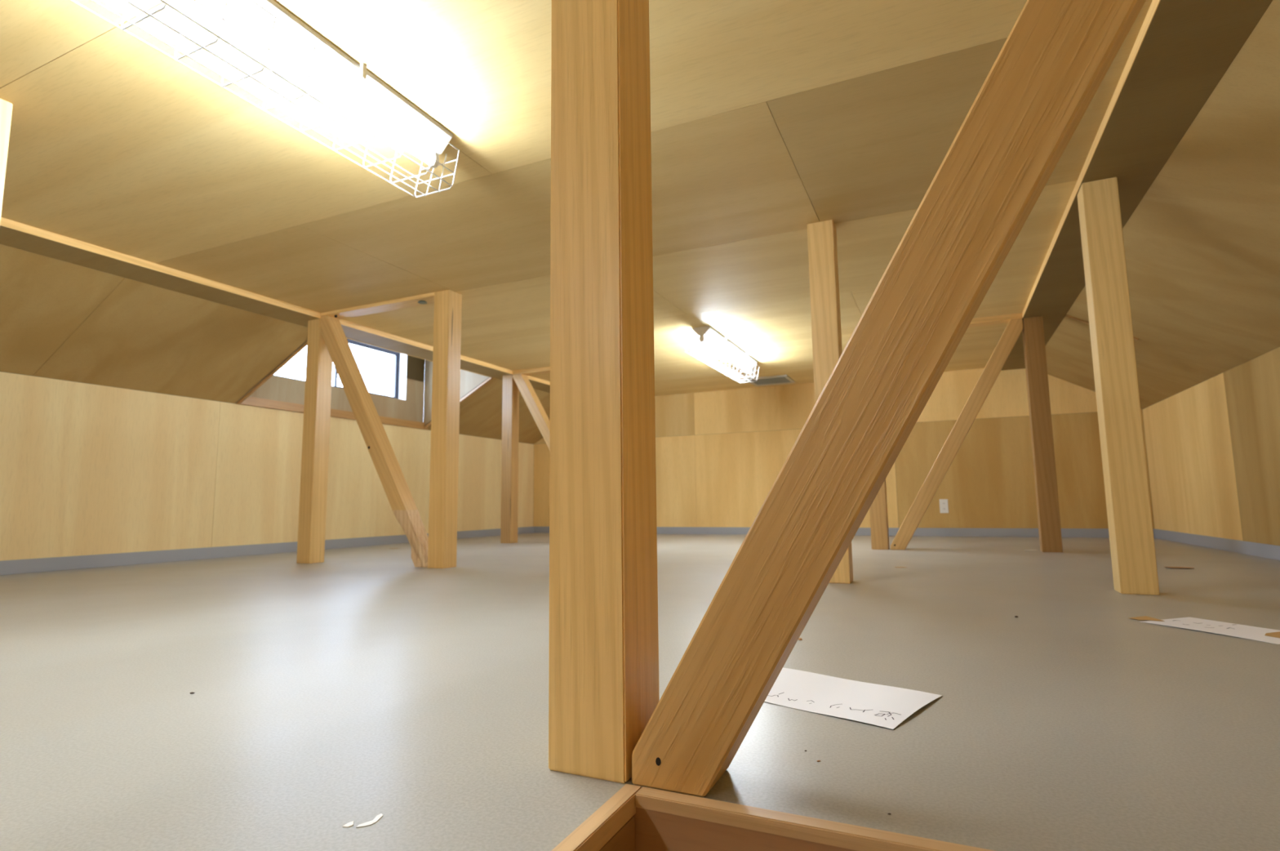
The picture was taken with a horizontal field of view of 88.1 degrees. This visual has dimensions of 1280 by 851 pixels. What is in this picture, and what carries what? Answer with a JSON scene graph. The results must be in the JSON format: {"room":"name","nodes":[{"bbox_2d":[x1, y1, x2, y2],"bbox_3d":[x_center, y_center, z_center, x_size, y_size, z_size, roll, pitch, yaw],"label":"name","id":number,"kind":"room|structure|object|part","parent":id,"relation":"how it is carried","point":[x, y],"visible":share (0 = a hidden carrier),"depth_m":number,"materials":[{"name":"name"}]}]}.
{"room":"attic","nodes":[
{"label":"attic","id":0,"kind":"room"},
{"bbox_2d":[0,355,533,560],"bbox_3d":[-3.485,-0.145,2.986,0.030,1.775,10.730,-4,-7,24],"label":"wall","id":1,"kind":"structure","parent":0,"point":[86,468],"depth_m":4.23,"materials":[{"name":"brown wood"}]},
{"bbox_2d":[0,526,533,574],"bbox_3d":[-3.458,0.669,2.882,0.006,0.072,10.670,-4,-7,24],"label":"baseboard","id":2,"kind":"structure","parent":1,"relation":"attached to","point":[67,562],"depth_m":4.15,"materials":[{"name":"grey plastic"}]},
{"bbox_2d":[236,396,428,429],"bbox_3d":[-2.375,-0.084,5.367,0.020,0.060,1.850,-4,-7,24],"label":"trim","id":3,"kind":"structure","parent":1,"relation":"attached to","point":[250,401],"depth_m":4.98,"materials":[{"name":"brown wood"}]},
{"bbox_2d":[273,338,407,399],"bbox_3d":[-2.469,-0.516,5.415,0.138,0.471,1.394,-4,-7,24],"label":"window","id":4,"kind":"structure","parent":1,"relation":"in","point":[400,362],"depth_m":6.01,"materials":[{"name":"white"}]},
{"bbox_3d":[-2.652,-0.545,5.149,0.016,0.419,0.699,-4,-7,24],"label":"sash","id":5,"kind":"part","parent":4,"relation":"part of","materials":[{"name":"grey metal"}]},
{"bbox_3d":[-2.362,-0.480,5.732,0.016,0.419,0.669,-4,-7,24],"label":"sash","id":6,"kind":"part","parent":4,"relation":"part of","materials":[{"name":"glass"}]},
{"bbox_3d":[-2.507,-0.514,5.432,0.045,0.447,1.370,-4,-7,24],"label":"frame","id":7,"kind":"part","parent":4,"relation":"part of","materials":[{"name":"grey metal"}]},
{"bbox_2d":[235,340,493,424],"bbox_3d":[-2.039,-0.435,5.225,0.791,0.710,1.824,-4,-7,24],"label":"wall","id":8,"kind":"structure","parent":0,"point":[469,380],"depth_m":6.03,"materials":[{"name":"white paint"}]},
{"bbox_2d":[238,342,492,429],"bbox_3d":[-2.032,-0.292,5.209,0.759,0.431,1.806,-4,-7,24],"label":"trim","id":9,"kind":"structure","parent":8,"relation":"attached to","point":[304,345],"depth_m":4.48,"materials":[{"name":"brown wood"}]},
{"bbox_2d":[346,337,489,377],"bbox_3d":[-1.694,-0.526,5.076,0.006,0.018,1.800,-4,-7,24],"label":"trim","id":10,"kind":"structure","parent":8,"relation":"attached to","point":[347,338],"depth_m":4.91,"materials":[{"name":"brown wood"}]},
{"bbox_2d":[0,0,1279,444],"bbox_3d":[-0.797,-0.855,1.829,5.955,0.737,10.730,-4,-7,24],"label":"ceiling","id":11,"kind":"structure","parent":0,"point":[771,119],"depth_m":2.41,"materials":[{"name":"brown wood"}]},
{"bbox_2d":[0,98,13,222],"bbox_3d":[-1.867,-0.191,1.792,0.105,1.486,0.105,-4,-7,24],"label":"timber post","id":12,"kind":"object","parent":11,"relation":"attached to","point":[6,108],"visible":1,"depth_m":1.88,"materials":[{"name":"beige wood"}]},
{"bbox_2d":[70,0,459,197],"bbox_3d":[-0.919,-0.894,1.553,0.195,0.170,1.282,-4,-7,24],"label":"ceiling light","id":13,"kind":"object","parent":11,"relation":"attached to","point":[265,28],"visible":1,"depth_m":1.68,"materials":[{"name":"white metal"}]},
{"bbox_2d":[428,151,439,168],"bbox_3d":[-0.654,-0.839,2.091,0.033,0.046,0.020,-4,-7,24],"label":"socket","id":14,"kind":"object","parent":13,"relation":"attached to","point":[435,153],"depth_m":2.08,"materials":[{"name":"white plastic"}]},
{"bbox_2d":[0,217,550,392],"bbox_3d":[-2.661,-0.822,2.683,0.240,0.064,10.670,-4,-7,24],"label":"wooden beam","id":15,"kind":"structure","parent":11,"relation":"attached to","point":[15,234],"depth_m":3.38,"materials":[{"name":"brown wood"}]},
{"bbox_2d":[320,292,434,319],"bbox_3d":[-1.507,-0.690,3.855,0.879,0.020,0.105,-4,-7,24],"label":"trim","id":16,"kind":"structure","parent":11,"relation":"attached to","point":[411,301],"depth_m":3.83,"materials":[{"name":"beige wood"}]},
{"bbox_2d":[417,300,426,303],"bbox_3d":[-1.225,-0.695,3.723,0.052,0.008,0.052,-4,-7,24],"label":"plate","id":17,"kind":"object","parent":16,"relation":"attached to","point":[420,301],"visible":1,"depth_m":3.72,"materials":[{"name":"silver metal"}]},
{"bbox_2d":[512,366,550,375],"bbox_3d":[-0.690,-0.483,5.629,0.879,0.034,0.105,-4,-7,24],"label":"trim","id":18,"kind":"structure","parent":11,"relation":"attached to","point":[544,370],"depth_m":5.70,"materials":[{"name":"beige wood"}]},
{"bbox_2d":[684,325,759,382],"bbox_3d":[0.650,-0.510,4.963,0.195,0.170,1.282,-4,-7,24],"label":"ceiling light","id":19,"kind":"object","parent":11,"relation":"attached to","point":[708,335],"visible":1,"depth_m":4.80,"materials":[{"name":"white metal"}]},
{"bbox_2d":[699,335,704,342],"bbox_3d":[0.414,-0.578,4.412,0.033,0.046,0.020,-4,-7,24],"label":"socket","id":20,"kind":"object","parent":19,"relation":"attached to","point":[703,338],"depth_m":4.40,"materials":[{"name":"white plastic"}]},
{"bbox_2d":[744,374,795,386],"bbox_3d":[1.253,-0.431,6.354,0.400,0.014,0.380,-4,-7,24],"label":"ceiling vent","id":21,"kind":"object","parent":11,"relation":"in","point":[782,379],"visible":0.95,"depth_m":6.34,"materials":[{"name":"beige metal"}]},
{"bbox_2d":[751,377,791,384],"bbox_3d":[1.253,-0.433,6.355,0.340,0.009,0.320,-4,-7,24],"label":"grille","id":22,"kind":"object","parent":21,"relation":"attached to","point":[770,380],"depth_m":6.37,"materials":[{"name":"grey metal"}]},
{"bbox_2d":[968,312,1022,327],"bbox_3d":[2.037,-0.662,4.395,0.871,0.034,0.105,-4,-7,24],"label":"trim","id":23,"kind":"structure","parent":11,"relation":"attached to","point":[999,319],"depth_m":4.25,"materials":[{"name":"brown wood"}]},
{"bbox_2d":[1065,314,1138,340],"bbox_3d":[2.807,-0.598,4.025,0.354,0.200,0.030,-4,-7,24],"label":"trim","id":24,"kind":"structure","parent":11,"relation":"attached to","point":[1066,315],"depth_m":4.07,"materials":[{"name":"brown wood"}]},
{"bbox_2d":[1000,0,1272,370],"bbox_3d":[1.079,-1.068,0.990,0.239,0.064,10.670,-4,-7,24],"label":"beam","id":25,"kind":"structure","parent":11,"relation":"attached to","point":[1182,50],"depth_m":1.95,"materials":[{"name":"brown wood"}]},
{"bbox_2d":[0,532,1279,850],"bbox_3d":[-0.782,0.544,1.665,5.890,0.030,10.670,-4,-7,24],"label":"floor","id":26,"kind":"structure","parent":0,"point":[358,684],"depth_m":1.07,"materials":[{"name":"grey plastic"}]},
{"bbox_2d":[296,318,333,563],"bbox_3d":[-1.945,0.084,3.969,0.105,1.452,0.105,-4,-7,24],"label":"timber post","id":27,"kind":"object","parent":26,"relation":"on","point":[318,374],"visible":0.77,"depth_m":3.93,"materials":[{"name":"brown wood"}]},
{"bbox_2d":[342,820,354,826],"bbox_3d":[-0.294,0.405,0.672,0.008,0.001,0.014,-4,-7,24],"label":"smear","id":28,"kind":"object","parent":26,"relation":"on","point":[350,823],"visible":1,"depth_m":0.67,"materials":[{"name":"white"}]},
{"bbox_2d":[355,813,382,826],"bbox_3d":[-0.275,0.405,0.678,0.012,0.001,0.033,-4,-7,24],"label":"smear","id":29,"kind":"object","parent":26,"relation":"on","point":[377,817],"visible":1,"depth_m":0.67,"materials":[{"name":"white"}]},
{"bbox_2d":[320,315,428,567],"bbox_3d":[-1.502,0.046,3.762,0.875,1.464,0.094,-4,-7,24],"label":"brace","id":30,"kind":"object","parent":26,"relation":"on","point":[404,508],"visible":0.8,"depth_m":3.72,"materials":[{"name":"brown wood"}]},
{"bbox_2d":[427,289,462,568],"bbox_3d":[-1.050,0.009,3.566,0.105,1.486,0.105,-4,-7,24],"label":"timber post","id":31,"kind":"object","parent":26,"relation":"on","point":[446,385],"visible":1,"depth_m":3.53,"materials":[{"name":"brown wood"}]},
{"bbox_2d":[500,374,519,542],"bbox_3d":[-1.129,0.284,5.744,0.105,1.452,0.105,-4,-7,24],"label":"timber post","id":32,"kind":"object","parent":26,"relation":"on","point":[510,393],"visible":0.87,"depth_m":5.70,"materials":[{"name":"brown wood"}]},
{"bbox_2d":[512,373,550,450],"bbox_3d":[-0.684,0.254,5.536,0.879,1.452,0.090,-4,-7,24],"label":"brace","id":33,"kind":"object","parent":26,"relation":"on","point":[540,417],"visible":0.45,"depth_m":5.65,"materials":[{"name":"beige wood"}]},
{"bbox_2d":[548,0,659,782],"bbox_3d":[-0.052,-0.317,0.916,0.105,1.486,0.105,-4,-7,24],"label":"timber post","id":34,"kind":"object","parent":26,"relation":"on","point":[604,691],"visible":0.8,"depth_m":0.84,"materials":[{"name":"beige wood"}]},
{"bbox_2d":[551,783,995,850],"bbox_3d":[0.194,0.474,0.034,0.971,0.302,1.120,-4,-7,24],"label":"frame","id":35,"kind":"object","parent":26,"relation":"attached to","point":[636,817],"visible":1,"depth_m":0.68,"materials":[{"name":"brown wood"}]},
{"bbox_2d":[807,219,853,583],"bbox_3d":[0.785,-0.112,2.736,0.105,1.486,0.105,-4,-7,24],"label":"timber post","id":36,"kind":"object","parent":26,"relation":"on","point":[827,348],"visible":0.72,"depth_m":2.73,"materials":[{"name":"beige wood"}]},
{"bbox_2d":[764,666,942,728],"bbox_3d":[0.315,0.447,1.105,0.297,0.004,0.212,-7,-9,41],"label":"paper sheet","id":37,"kind":"object","parent":26,"relation":"on","point":[879,704],"visible":0.94,"depth_m":1.08,"materials":[{"name":"white paper"}]},
{"bbox_2d":[869,479,889,549],"bbox_3d":[1.602,0.088,4.511,0.105,1.486,0.105,-4,-7,24],"label":"timber post","id":38,"kind":"object","parent":26,"relation":"on","point":[878,508],"visible":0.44,"depth_m":4.40,"materials":[{"name":"brown wood"}]},
{"bbox_2d":[631,0,1146,796],"bbox_3d":[0.392,-0.330,0.705,0.864,1.452,0.091,-4,-7,24],"label":"brace","id":39,"kind":"object","parent":26,"relation":"on","point":[1053,61],"visible":1,"depth_m":0.69,"materials":[{"name":"brown wood"}]},
{"bbox_2d":[890,318,1023,549],"bbox_3d":[2.048,0.075,4.298,0.858,1.452,0.091,-4,-7,24],"label":"brace","id":40,"kind":"object","parent":26,"relation":"on","point":[1014,328],"visible":1,"depth_m":4.25,"materials":[{"name":"brown wood"}]},
{"bbox_2d":[1022,315,1062,552],"bbox_3d":[2.493,0.046,4.105,0.105,1.452,0.105,-4,-7,24],"label":"timber post","id":41,"kind":"object","parent":26,"relation":"on","point":[1033,340],"visible":0.89,"depth_m":4.06,"materials":[{"name":"brown wood"}]},
{"bbox_2d":[1076,177,1159,595],"bbox_3d":[1.677,-0.154,2.330,0.105,1.452,0.105,-4,-7,24],"label":"timber post","id":42,"kind":"object","parent":26,"relation":"on","point":[1130,523],"visible":1,"depth_m":2.29,"materials":[{"name":"beige wood"}]},
{"bbox_2d":[1164,566,1194,568],"bbox_3d":[2.446,0.645,3.000,0.106,0.005,0.061,-3,-7,19],"label":"chip","id":43,"kind":"object","parent":26,"relation":"on","point":[1165,566],"visible":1,"depth_m":3.00,"materials":[{"name":"brown wood"}]},
{"bbox_2d":[1128,615,1279,644],"bbox_3d":[1.422,0.496,1.626,0.185,0.002,0.344,1,-7,-17],"label":"paper sheet","id":44,"kind":"object","parent":26,"relation":"on","point":[1260,633],"visible":1,"depth_m":1.62,"materials":[{"name":"white paper"}]},
{"bbox_2d":[533,368,1155,537],"bbox_3d":[1.430,0.326,6.585,5.950,1.566,0.017,-4,-7,24],"label":"wall","id":45,"kind":"structure","parent":0,"point":[719,454],"depth_m":6.06,"materials":[{"name":"brown wood"}]},
{"bbox_2d":[533,526,1154,537],"bbox_3d":[1.434,1.036,6.490,5.878,0.072,0.006,-4,-7,24],"label":"baseboard","id":46,"kind":"structure","parent":45,"relation":"attached to","point":[948,531],"depth_m":5.90,"materials":[{"name":"grey plastic"}]},
{"bbox_2d":[939,498,948,512],"bbox_3d":[2.726,0.723,5.928,0.070,0.124,0.010,-4,-7,24],"label":"wall outlet","id":47,"kind":"object","parent":45,"relation":"attached to","point":[944,505],"visible":1,"depth_m":5.92,"materials":[{"name":"white plastic"}]},
{"bbox_2d":[1142,346,1279,545],"bbox_3d":[1.898,-0.161,0.512,0.017,1.095,10.730,-4,-7,24],"label":"wall","id":48,"kind":"structure","parent":0,"point":[1213,445],"depth_m":3.92,"materials":[{"name":"brown wood"}]},
{"bbox_2d":[1153,528,1279,559],"bbox_3d":[1.893,0.317,0.460,0.006,0.072,10.670,-4,-7,24],"label":"baseboard","id":49,"kind":"structure","parent":48,"relation":"attached to","point":[1260,549],"depth_m":3.96,"materials":[{"name":"grey plastic"}]}
]}

